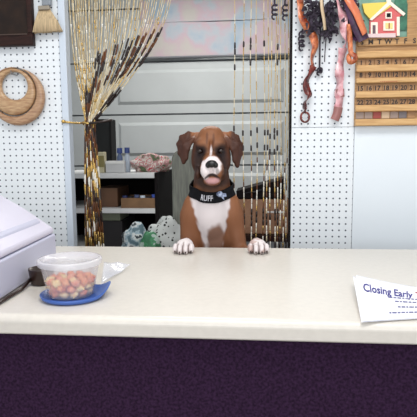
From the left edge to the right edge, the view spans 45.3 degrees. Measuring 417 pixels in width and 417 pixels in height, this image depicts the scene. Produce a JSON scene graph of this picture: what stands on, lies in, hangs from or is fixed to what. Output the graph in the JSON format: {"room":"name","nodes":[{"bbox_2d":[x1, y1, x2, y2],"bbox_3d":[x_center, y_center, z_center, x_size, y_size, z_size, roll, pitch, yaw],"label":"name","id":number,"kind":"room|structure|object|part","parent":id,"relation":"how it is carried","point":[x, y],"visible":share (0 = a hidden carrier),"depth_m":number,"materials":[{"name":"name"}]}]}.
{"room":"pet shop","nodes":[
{"label":"pet shop","id":0,"kind":"room"},
{"bbox_2d":[68,0,289,247],"bbox_3d":[0.467,-0.792,4.960,5.800,3.100,0.120,0,7,5],"label":"garage door","id":1,"kind":"structure","parent":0,"point":[164,99],"depth_m":4.94,"materials":[{"name":"paint"}]},
{"bbox_2d":[140,0,289,58],"bbox_3d":[0.109,-1.847,4.785,1.592,0.778,0.029,0,7,5],"label":"window","id":2,"kind":"structure","parent":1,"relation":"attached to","point":[191,28],"depth_m":4.81,"materials":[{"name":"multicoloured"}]},
{"bbox_2d":[292,127,353,238],"bbox_3d":[1.747,-0.436,1.828,2.864,3.100,0.026,0,7,5],"label":"wall","id":3,"kind":"structure","parent":0,"point":[292,127],"depth_m":1.96,"materials":[{"name":"white paint"}]},
{"bbox_2d":[288,0,292,247],"bbox_3d":[0.326,0.078,2.018,0.008,2.060,0.038,0,7,5],"label":"trim","id":4,"kind":"structure","parent":3,"relation":"attached to","point":[291,1],"depth_m":1.96,"materials":[{"name":"black"}]},
{"bbox_2d":[290,127,353,248],"bbox_3d":[0.449,0.245,2.013,0.239,1.128,0.006,0,7,5],"label":"pegboard","id":5,"kind":"object","parent":3,"relation":"attached to","point":[321,158],"visible":0.36,"depth_m":1.97,"materials":[{"name":"white wood"}]},
{"bbox_2d":[292,0,356,126],"bbox_3d":[0.439,-0.898,1.878,0.239,1.170,0.006,0,7,5],"label":"pegboard","id":6,"kind":"object","parent":3,"relation":"attached to","point":[320,107],"visible":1,"depth_m":1.92,"materials":[{"name":"white wood"}]},
{"bbox_2d":[282,0,287,20],"bbox_3d":[0.289,-0.826,1.886,0.024,0.234,0.019,0,7,5],"label":"ribbon","id":7,"kind":"object","parent":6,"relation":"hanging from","point":[285,4],"visible":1,"depth_m":1.89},
{"bbox_2d":[298,30,304,51],"bbox_3d":[0.352,-0.634,1.894,0.028,0.082,0.019,0,7,5],"label":"ribbon","id":8,"kind":"object","parent":6,"relation":"hanging from","point":[302,40],"visible":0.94,"depth_m":1.89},
{"bbox_2d":[316,13,322,75],"bbox_3d":[0.422,-0.723,1.885,0.024,0.440,0.019,0,7,5],"label":"ribbon","id":9,"kind":"object","parent":6,"relation":"hanging from","point":[319,67],"visible":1,"depth_m":1.90,"materials":[{"name":"black fabric"}]},
{"bbox_2d":[297,0,368,122],"bbox_3d":[0.461,-0.571,1.875,0.268,0.490,0.079,0,7,5],"label":"bunch","id":10,"kind":"object","parent":6,"relation":"hanging from","point":[352,27],"visible":1,"depth_m":1.86,"materials":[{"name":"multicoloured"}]},
{"bbox_2d":[354,0,416,125],"bbox_3d":[0.685,-0.555,1.875,0.258,0.484,0.030,0,7,5],"label":"wall calendar","id":11,"kind":"object","parent":6,"relation":"attached to","point":[385,94],"visible":0.97,"depth_m":1.87,"materials":[{"name":"brown wood"}]},
{"bbox_3d":[0.617,-0.668,1.860,0.027,0.049,0.006,0,7,5],"label":"porch door","id":12,"kind":"part","parent":11,"relation":"part of","materials":[{"name":"beige paint"}]},
{"bbox_3d":[0.661,-0.732,1.848,0.128,0.069,0.008,0,7,5],"label":"gable trim","id":13,"kind":"part","parent":11,"relation":"part of","materials":[{"name":"beige paint"}]},
{"bbox_3d":[0.754,-0.711,1.851,0.043,0.158,0.004,0,7,5],"label":"post","id":14,"kind":"part","parent":11,"relation":"part of","materials":[{"name":"brown wood"}]},
{"bbox_2d":[351,0,416,249],"bbox_3d":[1.669,-0.334,1.829,2.219,2.300,0.006,0,7,5],"label":"wall panel","id":15,"kind":"object","parent":3,"relation":"attached to","point":[384,201],"visible":0.33,"depth_m":1.95,"materials":[{"name":"white paint"}]},
{"bbox_3d":[-0.125,-0.939,1.969,0.883,0.016,0.016,0,7,5],"label":"curtain rod","id":16,"kind":"object","parent":3,"relation":"attached to","visible":0},
{"bbox_2d":[69,0,170,246],"bbox_3d":[-0.338,-0.098,2.088,0.444,1.705,0.028,0,7,5],"label":"curtain","id":17,"kind":"object","parent":16,"relation":"hanging from","point":[94,235],"visible":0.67,"depth_m":2.04,"materials":[{"name":"gold metal"}]},
{"bbox_2d":[233,0,288,247],"bbox_3d":[0.212,-0.074,2.038,0.225,1.750,0.023,0,7,5],"label":"curtain","id":18,"kind":"object","parent":16,"relation":"hanging from","point":[276,63],"visible":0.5,"depth_m":2.01,"materials":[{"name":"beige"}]},
{"bbox_3d":[0.133,1.210,1.445,6.000,0.050,7.800,0,7,5],"label":"floor","id":19,"kind":"structure","parent":0,"visible":0},
{"bbox_2d":[75,169,172,245],"bbox_3d":[-0.550,0.395,2.955,0.620,1.229,0.452,0,7,5],"label":"shelf unit","id":20,"kind":"object","parent":19,"relation":"on","point":[159,184],"visible":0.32,"depth_m":3.00,"materials":[{"name":"black"}]},
{"bbox_3d":[-0.850,0.394,2.985,0.018,1.229,0.448,0,7,5],"label":"panel","id":21,"kind":"part","parent":20,"relation":"part of","materials":[{"name":"black"}]},
{"bbox_2d":[98,152,105,172],"bbox_3d":[-0.588,-0.250,2.710,0.060,0.111,0.051,0,7,5],"label":"carton","id":22,"kind":"object","parent":20,"relation":"on","point":[101,155],"visible":0.47,"depth_m":2.69,"materials":[{"name":"beige cardboard"}]},
{"bbox_2d":[92,119,116,160],"bbox_3d":[-0.593,-0.359,2.853,0.107,0.293,0.105,0,7,5],"label":"case","id":23,"kind":"object","parent":20,"relation":"on","point":[106,131],"visible":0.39,"depth_m":2.80,"materials":[{"name":"black plastic"}]},
{"bbox_2d":[96,123,109,160],"bbox_3d":[-0.597,-0.353,2.803,0.087,0.253,0.005,0,7,5],"label":"grille","id":24,"kind":"object","parent":23,"relation":"attached to","point":[102,129],"depth_m":2.80,"materials":[{"name":"black"}]},
{"bbox_2d":[100,185,128,206],"bbox_3d":[-0.543,-0.074,2.859,0.117,0.105,0.250,0,7,5],"label":"carton","id":25,"kind":"object","parent":20,"relation":"on","point":[111,195],"visible":0.7,"depth_m":2.74,"materials":[{"name":"brown cardboard"}]},
{"bbox_2d":[105,161,125,172],"bbox_3d":[-0.497,-0.228,2.719,0.104,0.063,0.083,0,7,5],"label":"carton","id":26,"kind":"object","parent":20,"relation":"on","point":[111,166],"visible":0.86,"depth_m":2.68,"materials":[{"name":"grey cardboard"}]},
{"bbox_3d":[-0.530,0.373,3.173,0.584,1.180,0.012,0,7,5],"label":"panel","id":27,"kind":"part","parent":20,"relation":"part of","materials":[{"name":"black"}]},
{"bbox_2d":[101,214,134,246],"bbox_3d":[-0.543,0.123,2.897,0.172,0.144,0.300,0,7,5],"label":"storage box","id":28,"kind":"object","parent":20,"relation":"on","point":[112,230],"visible":0.34,"depth_m":2.75,"materials":[{"name":"black plastic"}]},
{"bbox_2d":[102,213,128,220],"bbox_3d":[-0.540,0.031,2.846,0.129,0.048,0.200,0,7,5],"label":"pack","id":29,"kind":"object","parent":28,"relation":"on","point":[106,216],"visible":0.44,"depth_m":2.75,"materials":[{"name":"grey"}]},
{"bbox_2d":[117,148,122,160],"bbox_3d":[-0.494,-0.271,2.786,0.032,0.132,0.032,0,7,5],"label":"bottle","id":30,"kind":"object","parent":20,"relation":"on","point":[119,150],"visible":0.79,"depth_m":2.77,"materials":[{"name":"blue plastic"}]},
{"bbox_2d":[124,147,129,171],"bbox_3d":[-0.440,-0.263,2.711,0.030,0.134,0.030,0,7,5],"label":"bottle","id":31,"kind":"object","parent":20,"relation":"on","point":[127,149],"visible":0.99,"depth_m":2.70,"materials":[{"name":"blue"}]},
{"bbox_2d":[121,195,154,207],"bbox_3d":[-0.365,-0.041,2.780,0.194,0.054,0.200,0,7,5],"label":"box","id":32,"kind":"object","parent":20,"relation":"on","point":[139,202],"visible":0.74,"depth_m":2.68,"materials":[{"name":"brown cardboard"}]},
{"bbox_2d":[130,153,171,171],"bbox_3d":[-0.329,-0.258,2.787,0.235,0.104,0.189,-2,7,-13],"label":"fabric bundle","id":33,"kind":"object","parent":20,"relation":"on","point":[149,162],"visible":0.98,"depth_m":2.71,"materials":[{"name":"fabric"}]},
{"bbox_3d":[-0.250,0.395,2.928,0.018,1.229,0.448,0,7,5],"label":"panel","id":34,"kind":"part","parent":20,"relation":"part of","materials":[{"name":"black"}]},
{"bbox_2d":[172,149,194,224],"bbox_3d":[-0.068,0.341,2.848,0.200,1.351,0.420,0,7,5],"label":"covered chair","id":35,"kind":"object","parent":19,"relation":"on","point":[182,174],"visible":0.15,"depth_m":2.59,"materials":[{"name":"grey fabric"}]},
{"bbox_2d":[0,246,416,416],"bbox_3d":[0.135,0.680,1.451,3.000,1.000,0.765,0,7,5],"label":"counter","id":36,"kind":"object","parent":19,"relation":"on","point":[203,332],"depth_m":1.07,"materials":[{"name":"beige laminate"}]},
{"bbox_2d":[0,266,53,303],"bbox_3d":[-0.445,0.186,1.230,0.067,0.042,0.229,0,7,5],"label":"power cord","id":37,"kind":"object","parent":36,"relation":"on","point":[37,276],"visible":0.75,"depth_m":1.28,"materials":[{"name":"black plastic"}]},
{"bbox_3d":[-0.468,0.200,1.212,0.014,0.018,0.187,0,7,3],"label":"handle","id":38,"kind":"part","parent":37,"relation":"part of","materials":[{"name":"black plastic"}]},
{"bbox_2d":[28,266,53,285],"bbox_3d":[-0.437,0.176,1.310,0.067,0.042,0.067,0,7,5],"label":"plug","id":39,"kind":"object","parent":37,"relation":"on","point":[37,276],"depth_m":1.28,"materials":[{"name":"plastic"}]},
{"bbox_2d":[0,195,55,298],"bbox_3d":[-0.631,0.088,1.259,0.300,0.234,0.581,0,7,2],"label":"cash register","id":40,"kind":"object","parent":36,"relation":"on","point":[25,238],"visible":0.88,"depth_m":1.34,"materials":[{"name":"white plastic"}]},
{"bbox_3d":[-0.633,0.041,1.252,0.297,0.138,0.578,0,7,2],"label":"lid","id":41,"kind":"part","parent":40,"relation":"part of","materials":[{"name":"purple plastic"}]},
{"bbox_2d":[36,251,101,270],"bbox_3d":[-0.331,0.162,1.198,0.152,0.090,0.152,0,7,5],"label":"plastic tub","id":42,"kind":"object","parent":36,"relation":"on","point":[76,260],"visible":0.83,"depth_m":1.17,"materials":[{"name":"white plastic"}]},
{"bbox_2d":[46,279,53,285],"bbox_3d":[-0.369,0.172,1.171,0.022,0.019,0.020,2,7,24],"label":"treat","id":43,"kind":"object","parent":42,"relation":"in","point":[49,282],"visible":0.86,"depth_m":1.16,"materials":[{"name":"pink food"}]},
{"bbox_2d":[50,286,56,292],"bbox_3d":[-0.359,0.187,1.166,0.019,0.018,0.023,0,7,2],"label":"treat","id":44,"kind":"object","parent":42,"relation":"in","point":[52,288],"visible":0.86,"depth_m":1.16,"materials":[{"name":"pink food"}]},
{"bbox_2d":[51,292,59,297],"bbox_3d":[-0.354,0.199,1.168,0.018,0.017,0.024,6,9,43],"label":"treat","id":45,"kind":"object","parent":42,"relation":"in","point":[55,294],"visible":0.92,"depth_m":1.16,"materials":[{"name":"pink food"}]},
{"bbox_2d":[52,279,61,287],"bbox_3d":[-0.352,0.174,1.157,0.022,0.019,0.021,-5,8,-36],"label":"treat","id":46,"kind":"object","parent":42,"relation":"in","point":[56,283],"visible":1,"depth_m":1.15,"materials":[{"name":"beige food"}]},
{"bbox_2d":[57,286,65,292],"bbox_3d":[-0.341,0.187,1.156,0.024,0.017,0.018,-5,8,-33],"label":"treat","id":47,"kind":"object","parent":42,"relation":"in","point":[60,289],"visible":0.99,"depth_m":1.15,"materials":[{"name":"pink food"}]},
{"bbox_2d":[59,292,69,298],"bbox_3d":[-0.334,0.201,1.160,0.024,0.017,0.022,0,7,8],"label":"treat","id":48,"kind":"object","parent":42,"relation":"in","point":[64,295],"visible":1,"depth_m":1.15,"materials":[{"name":"beige food"}]},
{"bbox_2d":[62,280,69,287],"bbox_3d":[-0.328,0.174,1.151,0.018,0.017,0.023,-2,7,-15],"label":"treat","id":49,"kind":"object","parent":42,"relation":"in","point":[65,284],"visible":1,"depth_m":1.15,"materials":[{"name":"pink food"}]},
{"bbox_2d":[67,286,75,292],"bbox_3d":[-0.318,0.187,1.157,0.022,0.016,0.021,0,7,6],"label":"treat","id":50,"kind":"object","parent":42,"relation":"in","point":[70,289],"visible":1,"depth_m":1.15,"materials":[{"name":"pink food"}]},
{"bbox_2d":[70,291,78,298],"bbox_3d":[-0.312,0.200,1.164,0.020,0.019,0.022,-6,9,-41],"label":"treat","id":51,"kind":"object","parent":42,"relation":"in","point":[75,294],"visible":0.98,"depth_m":1.16,"materials":[{"name":"beige food"}]},
{"bbox_2d":[70,280,80,286],"bbox_3d":[-0.307,0.174,1.158,0.023,0.018,0.019,-1,7,-7],"label":"treat","id":52,"kind":"object","parent":42,"relation":"in","point":[75,283],"visible":1,"depth_m":1.15,"materials":[{"name":"pink food"}]},
{"bbox_2d":[75,284,84,291],"bbox_3d":[-0.300,0.186,1.169,0.022,0.018,0.023,-1,7,-5],"label":"treat","id":53,"kind":"object","parent":42,"relation":"in","point":[80,288],"visible":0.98,"depth_m":1.16,"materials":[{"name":"beige food"}]},
{"bbox_2d":[78,289,87,296],"bbox_3d":[-0.296,0.198,1.178,0.023,0.018,0.018,-1,7,-6],"label":"treat","id":54,"kind":"object","parent":42,"relation":"in","point":[84,292],"visible":0.92,"depth_m":1.17,"materials":[{"name":"pink food"}]},
{"bbox_2d":[80,278,88,286],"bbox_3d":[-0.291,0.172,1.173,0.018,0.019,0.023,0,7,6],"label":"treat","id":55,"kind":"object","parent":42,"relation":"in","point":[84,281],"visible":1,"depth_m":1.17,"materials":[{"name":"pink food"}]},
{"bbox_2d":[85,283,91,289],"bbox_3d":[-0.287,0.184,1.185,0.022,0.018,0.022,1,7,12],"label":"treat","id":56,"kind":"object","parent":42,"relation":"in","point":[88,286],"visible":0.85,"depth_m":1.18,"materials":[{"name":"beige food"}]},
{"bbox_2d":[87,276,94,282],"bbox_3d":[-0.283,0.169,1.195,0.019,0.019,0.022,-4,7,-25],"label":"treat","id":57,"kind":"object","parent":42,"relation":"in","point":[91,279],"visible":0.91,"depth_m":1.19,"materials":[{"name":"pink food"}]},
{"bbox_2d":[40,281,110,305],"bbox_3d":[-0.317,0.195,1.190,0.163,0.032,0.155,0,7,5],"label":"dish","id":58,"kind":"object","parent":36,"relation":"on","point":[99,290],"visible":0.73,"depth_m":1.17,"materials":[{"name":"blue plastic"}]},
{"bbox_3d":[0.103,0.742,1.110,3.000,0.958,0.030,0,7,5],"label":"panel","id":59,"kind":"part","parent":36,"relation":"part of","materials":[{"name":"purple carpet"}]},
{"bbox_2d":[0,246,416,344],"bbox_3d":[0.131,0.204,1.395,3.000,0.042,0.765,0,7,5],"label":"countertop","id":60,"kind":"structure","parent":36,"relation":"on","point":[279,294],"depth_m":1.17,"materials":[{"name":"beige laminate"}]},
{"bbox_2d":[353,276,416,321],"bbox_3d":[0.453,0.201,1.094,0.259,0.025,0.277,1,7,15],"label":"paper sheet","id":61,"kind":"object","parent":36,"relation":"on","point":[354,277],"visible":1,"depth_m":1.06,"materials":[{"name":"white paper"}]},
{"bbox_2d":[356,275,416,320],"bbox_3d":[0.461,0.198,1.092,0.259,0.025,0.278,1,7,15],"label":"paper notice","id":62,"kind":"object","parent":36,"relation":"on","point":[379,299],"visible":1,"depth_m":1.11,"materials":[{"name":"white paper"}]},
{"bbox_2d":[173,126,268,254],"bbox_3d":[0.047,0.397,2.000,0.345,1.432,0.674,0,7,2],"label":"dog","id":63,"kind":"object","parent":19,"relation":"on","point":[211,214],"visible":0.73,"depth_m":1.86},
{"bbox_2d":[245,234,287,241],"bbox_3d":[0.393,0.560,2.856,0.570,0.905,0.510,0,7,5],"label":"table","id":64,"kind":"object","parent":19,"relation":"on","point":[248,236],"visible":0.02,"depth_m":2.56,"materials":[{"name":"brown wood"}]},
{"bbox_2d":[236,195,287,233],"bbox_3d":[0.277,0.026,2.758,0.312,0.181,0.301,0,7,5],"label":"cardboard box","id":65,"kind":"object","parent":64,"relation":"on","point":[248,203],"visible":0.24,"depth_m":2.61,"materials":[{"name":"brown cardboard"}]},
{"bbox_2d":[236,176,285,198],"bbox_3d":[0.281,-0.114,2.699,0.257,0.108,0.224,0,7,5],"label":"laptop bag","id":66,"kind":"object","parent":65,"relation":"on","point":[247,189],"visible":0.79,"depth_m":2.60,"materials":[{"name":"black"}]},
{"bbox_3d":[-0.297,0.656,2.543,0.344,0.800,0.260,0,7,5],"label":"bench","id":67,"kind":"object","parent":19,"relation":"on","visible":0},
{"bbox_2d":[121,222,145,246],"bbox_3d":[-0.361,0.161,2.482,0.155,0.198,0.116,3,8,29],"label":"stuffed animal","id":68,"kind":"object","parent":67,"relation":"on","point":[132,237],"visible":0.39,"depth_m":2.44},
{"bbox_2d":[139,231,160,246],"bbox_3d":[-0.283,0.187,2.396,0.112,0.165,0.075,3,8,30],"label":"cloth bag","id":69,"kind":"object","parent":67,"relation":"on","point":[150,239],"visible":0.47,"depth_m":2.37,"materials":[{"name":"green fabric"}]},
{"bbox_2d":[148,216,179,246],"bbox_3d":[-0.210,0.145,2.481,0.210,0.227,0.165,0,7,5],"label":"cloth bag","id":70,"kind":"object","parent":67,"relation":"on","point":[167,229],"visible":0.5,"depth_m":2.42,"materials":[{"name":"white fabric"}]},
{"bbox_3d":[-0.131,-1.463,1.883,0.891,1.040,0.026,0,7,5],"label":"wall header","id":71,"kind":"structure","parent":0,"visible":0},
{"bbox_2d":[271,0,277,19],"bbox_3d":[0.250,-0.828,1.889,0.026,0.229,0.019,0,7,5],"label":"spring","id":72,"kind":"object","parent":71,"relation":"hanging from","point":[274,4],"visible":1,"depth_m":1.89,"materials":[{"name":"black metal"}]},
{"bbox_3d":[-1.683,-0.443,2.150,2.245,3.100,0.026,0,7,5],"label":"wall","id":73,"kind":"structure","parent":0,"visible":0},
{"bbox_2d":[0,0,67,245],"bbox_3d":[-1.498,-0.341,2.126,1.819,2.300,0.006,0,7,5],"label":"pegboard","id":74,"kind":"object","parent":73,"relation":"attached to","point":[32,172],"visible":0.33,"depth_m":2.06,"materials":[{"name":"white wood"}]},
{"bbox_2d":[0,0,35,46],"bbox_3d":[-0.851,-0.866,1.981,0.311,0.436,0.034,0,7,5],"label":"picture frame","id":75,"kind":"object","parent":74,"relation":"hanging from","point":[16,16],"visible":1,"depth_m":1.99,"materials":[{"name":"brown wood"}]},
{"bbox_3d":[-0.851,-0.867,1.989,0.271,0.344,0.010,0,7,5],"label":"panel","id":76,"kind":"part","parent":75,"relation":"part of","materials":[{"name":"brown wood"}]},
{"bbox_2d":[33,0,62,33],"bbox_3d":[-0.637,-0.824,1.964,0.119,0.262,0.022,0,7,5],"label":"brush","id":77,"kind":"object","parent":74,"relation":"hanging from","point":[45,21],"visible":1,"depth_m":1.97,"materials":[{"name":"beige"}]},
{"bbox_3d":[-0.637,-0.876,1.959,0.037,0.158,0.015,0,7,5],"label":"handle","id":78,"kind":"part","parent":77,"relation":"part of","materials":[{"name":"grey"}]},
{"bbox_3d":[-0.780,-0.542,2.005,0.005,0.015,0.054,0,7,5],"label":"hook","id":79,"kind":"object","parent":74,"relation":"attached to","visible":0},
{"bbox_2d":[0,68,35,115],"bbox_3d":[-0.788,-0.471,2.024,0.187,0.187,0.026,0,7,5],"label":"ring","id":80,"kind":"object","parent":79,"relation":"hanging from","point":[9,106],"visible":0.98,"depth_m":2.02,"materials":[{"name":"brown wood"}]},
{"bbox_2d":[0,67,44,125],"bbox_3d":[-0.772,-0.453,2.025,0.228,0.231,0.030,0,7,5],"label":"ring","id":81,"kind":"object","parent":79,"relation":"hanging from","point":[35,111],"visible":0.96,"depth_m":2.01,"materials":[{"name":"brown wood"}]},
{"bbox_2d":[57,0,77,245],"bbox_3d":[-0.574,0.077,2.100,0.028,2.060,0.044,0,7,5],"label":"trim","id":82,"kind":"structure","parent":73,"relation":"attached to","point":[64,46],"depth_m":2.03,"materials":[{"name":"grey paint"}]},
{"bbox_2d":[61,119,111,124],"bbox_3d":[-0.495,-0.355,2.061,0.203,0.024,0.081,-1,7,-4],"label":"tieback","id":83,"kind":"object","parent":73,"relation":"attached to","point":[107,120],"visible":0.97,"depth_m":2.04,"materials":[{"name":"gold metal"}]},
{"bbox_3d":[-0.550,-0.351,2.041,0.086,0.014,0.019,-6,8,-37],"label":"cord","id":84,"kind":"part","parent":83,"relation":"part of","materials":[{"name":"gold metal"}]}
]}

